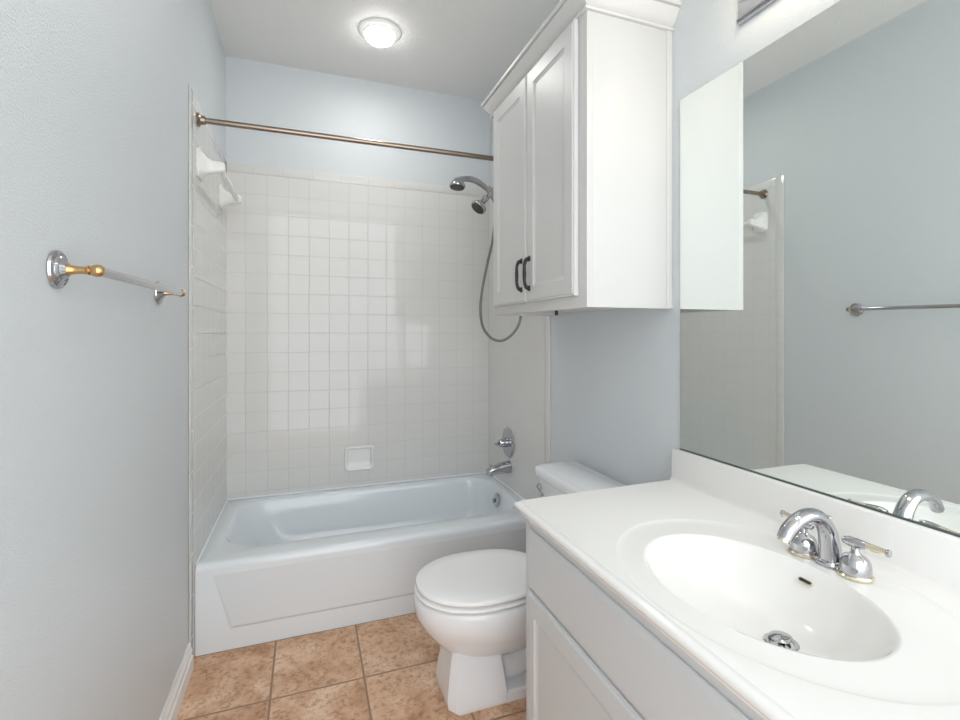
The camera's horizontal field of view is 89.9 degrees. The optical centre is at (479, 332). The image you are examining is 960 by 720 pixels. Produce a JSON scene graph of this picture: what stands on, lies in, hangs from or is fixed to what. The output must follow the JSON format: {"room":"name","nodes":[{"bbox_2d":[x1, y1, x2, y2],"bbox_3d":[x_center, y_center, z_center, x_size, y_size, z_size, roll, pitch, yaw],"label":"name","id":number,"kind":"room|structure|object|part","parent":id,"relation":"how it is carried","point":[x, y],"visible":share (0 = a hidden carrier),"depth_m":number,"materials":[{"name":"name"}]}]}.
{"room":"bathroom","nodes":[
{"label":"bathroom","id":0,"kind":"room"},
{"bbox_2d":[0,0,225,719],"bbox_3d":[-0.853,-0.122,0.992,0.110,2.734,3.565,0,0,-20],"label":"wall","id":1,"kind":"structure","parent":0,"point":[94,94],"depth_m":1.00,"materials":[{"name":"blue paint"}]},
{"bbox_2d":[46,250,185,303],"bbox_3d":[-0.806,-0.114,1.131,0.072,0.075,0.673,0,0,-20],"label":"towel bar","id":2,"kind":"object","parent":1,"relation":"attached to","point":[58,269],"visible":1,"depth_m":0.85,"materials":[{"name":"silver metal"}]},
{"bbox_3d":[-0.696,-0.110,0.850,0.055,0.022,0.022,0,0,-20],"label":"post","id":3,"kind":"part","parent":2,"relation":"part of","materials":[{"name":"gold metal"}]},
{"bbox_3d":[-0.901,-0.117,1.419,0.055,0.022,0.022,0,0,-20],"label":"post","id":4,"kind":"part","parent":2,"relation":"part of","materials":[{"name":"gold metal"}]},
{"bbox_2d":[159,642,193,719],"bbox_3d":[-0.648,1.194,0.608,0.016,0.102,2.482,0,0,-20],"label":"baseboard","id":5,"kind":"structure","parent":1,"relation":"attached to","point":[171,709],"depth_m":1.60,"materials":[{"name":"white paint"}]},
{"bbox_2d":[189,84,226,656],"bbox_3d":[-1.218,0.164,2.176,0.004,2.163,0.855,0,0,-20],"label":"tile surround","id":6,"kind":"object","parent":1,"relation":"attached to","point":[207,222],"visible":0.68,"depth_m":2.04,"materials":[{"name":"white tile"}]},
{"bbox_2d":[196,146,241,210],"bbox_3d":[-1.164,-0.674,2.172,0.094,0.122,0.609,0,0,-20],"label":"towel bar","id":7,"kind":"object","parent":6,"relation":"attached to","point":[205,167],"visible":1,"depth_m":1.94,"materials":[{"name":"white ceramic"}]},
{"bbox_2d":[196,112,492,160],"bbox_3d":[-0.406,-0.840,2.150,1.505,0.055,0.055,0,0,-20],"label":"shower curtain rod","id":8,"kind":"object","parent":6,"relation":"attached to","point":[201,120],"visible":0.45,"depth_m":2.06,"materials":[{"name":"silver metal"}]},
{"bbox_2d":[176,613,525,719],"bbox_3d":[-0.087,1.285,1.268,1.739,0.080,3.565,0,0,-20],"label":"floor","id":9,"kind":"structure","parent":0,"point":[382,669],"depth_m":1.73,"materials":[{"name":"tile"}]},
{"bbox_2d":[195,472,525,655],"bbox_3d":[-0.519,1.069,2.464,1.505,0.353,0.785,0,0,-20],"label":"bathtub","id":10,"kind":"object","parent":9,"relation":"on","point":[271,567],"visible":0.91,"depth_m":2.11,"materials":[{"name":"white ceramic"}]},
{"bbox_3d":[0.087,0.960,2.752,0.036,0.082,0.082,0,0,-20],"label":"overflow plate","id":11,"kind":"part","parent":10,"relation":"part of","materials":[{"name":"silver metal"}]},
{"bbox_2d":[414,461,626,715],"bbox_3d":[0.135,0.898,1.738,0.753,0.694,0.476,0,0,-20],"label":"toilet","id":12,"kind":"object","parent":9,"relation":"on","point":[472,604],"visible":0.58,"depth_m":1.59,"materials":[{"name":"white ceramic"}]},
{"bbox_3d":[0.002,0.879,1.690,0.466,0.018,0.364,0,0,-20],"label":"seat","id":13,"kind":"part","parent":12,"relation":"part of","materials":[{"name":"white plastic"}]},
{"bbox_3d":[0.019,0.857,1.696,0.492,0.033,0.360,0,0,-20],"label":"lid","id":14,"kind":"part","parent":12,"relation":"part of","materials":[{"name":"white plastic"}]},
{"bbox_3d":[0.238,0.634,1.946,0.028,0.033,0.085,0,0,-3],"label":"flush lever","id":15,"kind":"part","parent":12,"relation":"part of","materials":[{"name":"silver metal"}]},
{"bbox_3d":[0.397,0.739,1.833,0.188,0.288,0.452,0,0,-20],"label":"tank","id":16,"kind":"part","parent":12,"relation":"part of","materials":[{"name":"white ceramic"}]},
{"bbox_3d":[0.393,0.573,1.831,0.204,0.044,0.476,0,0,-20],"label":"tank lid","id":17,"kind":"part","parent":12,"relation":"part of","materials":[{"name":"white ceramic"}]},
{"bbox_2d":[526,518,764,719],"bbox_3d":[0.565,0.871,0.890,0.547,0.748,1.123,0,0,-20],"label":"vanity cabinet","id":18,"kind":"object","parent":9,"relation":"on","point":[590,655],"visible":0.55,"depth_m":0.99,"materials":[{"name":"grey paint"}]},
{"bbox_3d":[0.223,0.917,1.048,0.010,0.446,0.534,0,0,-20],"label":"door","id":19,"kind":"part","parent":18,"relation":"part of","materials":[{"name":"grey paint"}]},
{"bbox_2d":[514,448,959,719],"bbox_3d":[0.555,0.473,0.888,0.567,0.212,1.171,0,0,-20],"label":"countertop","id":20,"kind":"structure","parent":18,"relation":"on","point":[697,553],"depth_m":0.92,"materials":[{"name":"white stone"}]},
{"bbox_2d":[643,534,902,662],"bbox_3d":[0.506,0.519,0.895,0.339,0.108,0.447,0,0,-20],"label":"sink basin","id":21,"kind":"object","parent":20,"relation":"in","point":[749,590],"depth_m":0.94,"materials":[{"name":"white ceramic"}]},
{"bbox_2d":[777,508,891,582],"bbox_3d":[0.683,0.405,0.975,0.184,0.117,0.177,0,0,17],"label":"faucet","id":22,"kind":"object","parent":20,"relation":"on","point":[852,565],"visible":1,"depth_m":0.94,"materials":[{"name":"silver metal"}]},
{"bbox_3d":[0.683,0.430,1.014,0.052,0.056,0.052,0,0,-20],"label":"handle","id":23,"kind":"part","parent":22,"relation":"part of","materials":[{"name":"silver metal"}]},
{"bbox_3d":[0.683,0.402,1.012,0.019,0.019,0.042,0,0,-12],"label":"lever","id":24,"kind":"part","parent":22,"relation":"part of","materials":[{"name":"silver metal"}]},
{"bbox_3d":[0.654,0.405,0.949,0.166,0.117,0.055,0,0,-20],"label":"spout","id":25,"kind":"part","parent":22,"relation":"part of","materials":[{"name":"silver metal"}]},
{"bbox_3d":[0.717,0.402,0.920,0.019,0.019,0.042,0,0,-27],"label":"lever","id":26,"kind":"part","parent":22,"relation":"part of","materials":[{"name":"silver metal"}]},
{"bbox_3d":[0.718,0.430,0.918,0.052,0.056,0.052,0,0,-20],"label":"handle","id":27,"kind":"part","parent":22,"relation":"part of","materials":[{"name":"silver metal"}]},
{"bbox_2d":[226,56,489,188],"bbox_3d":[-0.672,-0.122,2.893,1.519,2.734,0.110,0,0,-20],"label":"wall","id":28,"kind":"structure","parent":0,"point":[259,93],"depth_m":2.80,"materials":[{"name":"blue paint"}]},
{"bbox_2d":[227,162,488,498],"bbox_3d":[-0.653,0.013,2.837,1.506,1.863,0.008,0,0,-20],"label":"tile surround","id":29,"kind":"object","parent":28,"relation":"attached to","point":[353,318],"visible":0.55,"depth_m":2.80,"materials":[{"name":"white tile"}]},
{"bbox_2d":[344,445,373,470],"bbox_3d":[-0.704,0.733,2.803,0.167,0.139,0.020,0,0,-20],"label":"soap dish","id":30,"kind":"object","parent":29,"relation":"attached to","point":[355,457],"visible":1,"depth_m":2.81,"materials":[{"name":"white ceramic"}]},
{"bbox_2d":[209,0,559,100],"bbox_3d":[-0.087,-1.529,1.268,1.739,0.080,3.565,0,0,-20],"label":"ceiling","id":31,"kind":"structure","parent":0,"point":[461,48],"depth_m":2.42,"materials":[{"name":"white paint"}]},
{"bbox_2d":[358,18,400,46],"bbox_3d":[-0.494,-1.464,2.373,0.208,0.050,0.208,0,0,-20],"label":"ceiling light","id":32,"kind":"object","parent":31,"relation":"attached to","point":[379,32],"visible":1,"depth_m":2.33,"materials":[{"name":"white glass"}]},
{"bbox_2d":[490,0,839,485],"bbox_3d":[0.680,-0.122,1.544,0.110,2.734,3.565,0,0,-20],"label":"wall","id":33,"kind":"structure","parent":0,"point":[615,373],"depth_m":1.67,"materials":[{"name":"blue paint"}]},
{"bbox_2d":[489,187,550,499],"bbox_3d":[0.199,0.164,2.704,0.008,2.163,0.821,0,0,-20],"label":"tile surround","id":34,"kind":"object","parent":33,"relation":"attached to","point":[519,365],"visible":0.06,"depth_m":2.64,"materials":[{"name":"white tile"}]},
{"bbox_2d":[449,176,521,341],"bbox_3d":[0.025,-0.409,2.598,0.391,0.921,0.188,0,0,-20],"label":"shower","id":35,"kind":"object","parent":34,"relation":"attached to","point":[457,184],"visible":0.76,"depth_m":2.61,"materials":[{"name":"silver metal"}]},
{"bbox_2d":[486,460,511,476],"bbox_3d":[0.106,0.777,2.743,0.140,0.079,0.062,0,0,-20],"label":"tub spout","id":36,"kind":"object","parent":34,"relation":"attached to","point":[505,467],"visible":1,"depth_m":2.72,"materials":[{"name":"silver metal"}]},
{"bbox_2d":[494,427,514,457],"bbox_3d":[0.113,0.635,2.761,0.114,0.176,0.176,0,0,-20],"label":"shower valve","id":37,"kind":"object","parent":34,"relation":"attached to","point":[507,442],"visible":1,"depth_m":2.74,"materials":[{"name":"silver metal"}]},
{"bbox_3d":[0.111,0.635,2.738,0.064,0.054,0.138,0,0,37],"label":"lever","id":38,"kind":"part","parent":37,"relation":"part of","materials":[{"name":"silver metal"}]},
{"bbox_2d":[481,0,681,315],"bbox_3d":[0.317,-0.556,1.849,0.365,0.972,0.856,0,0,-20],"label":"upper cabinet","id":39,"kind":"object","parent":33,"relation":"attached to","point":[582,116],"visible":1,"depth_m":1.52,"materials":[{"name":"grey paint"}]},
{"bbox_3d":[0.122,-0.540,1.959,0.018,0.852,0.339,0,0,-20],"label":"door","id":40,"kind":"part","parent":39,"relation":"part of","materials":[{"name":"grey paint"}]},
{"bbox_3d":[0.146,-0.217,1.825,0.027,0.129,0.015,0,0,-20],"label":"handle","id":41,"kind":"part","parent":39,"relation":"part of","materials":[{"name":"black metal"}]},
{"bbox_3d":[0.169,-0.217,1.761,0.027,0.129,0.015,0,0,-20],"label":"handle","id":42,"kind":"part","parent":39,"relation":"part of","materials":[{"name":"black metal"}]},
{"bbox_3d":[0.238,-0.540,1.637,0.018,0.852,0.338,0,0,-20],"label":"door","id":43,"kind":"part","parent":39,"relation":"part of","materials":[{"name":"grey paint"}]},
{"bbox_3d":[0.319,-1.005,1.851,0.359,0.074,0.856,0,0,-20],"label":"crown moulding","id":44,"kind":"part","parent":39,"relation":"part of","materials":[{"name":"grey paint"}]},
{"bbox_2d":[736,0,775,25],"bbox_3d":[0.766,-0.905,0.965,0.118,0.144,0.681,0,0,-20],"label":"vanity light","id":45,"kind":"object","parent":33,"relation":"attached to","point":[747,9],"visible":1,"depth_m":1.27,"materials":[{"name":"silver metal"}]},
{"bbox_2d":[670,448,959,595],"bbox_3d":[0.806,0.415,0.985,0.028,0.096,1.152,0,0,-20],"label":"backsplash","id":46,"kind":"structure","parent":33,"relation":"attached to","point":[928,555],"depth_m":1.03,"materials":[{"name":"white stone"}]},
{"bbox_2d":[679,0,959,536],"bbox_3d":[0.822,-0.181,0.974,0.008,1.096,1.136,0,0,-20],"label":"mirror","id":47,"kind":"object","parent":33,"relation":"attached to","point":[820,171],"visible":1,"depth_m":1.06,"materials":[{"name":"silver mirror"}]}
]}

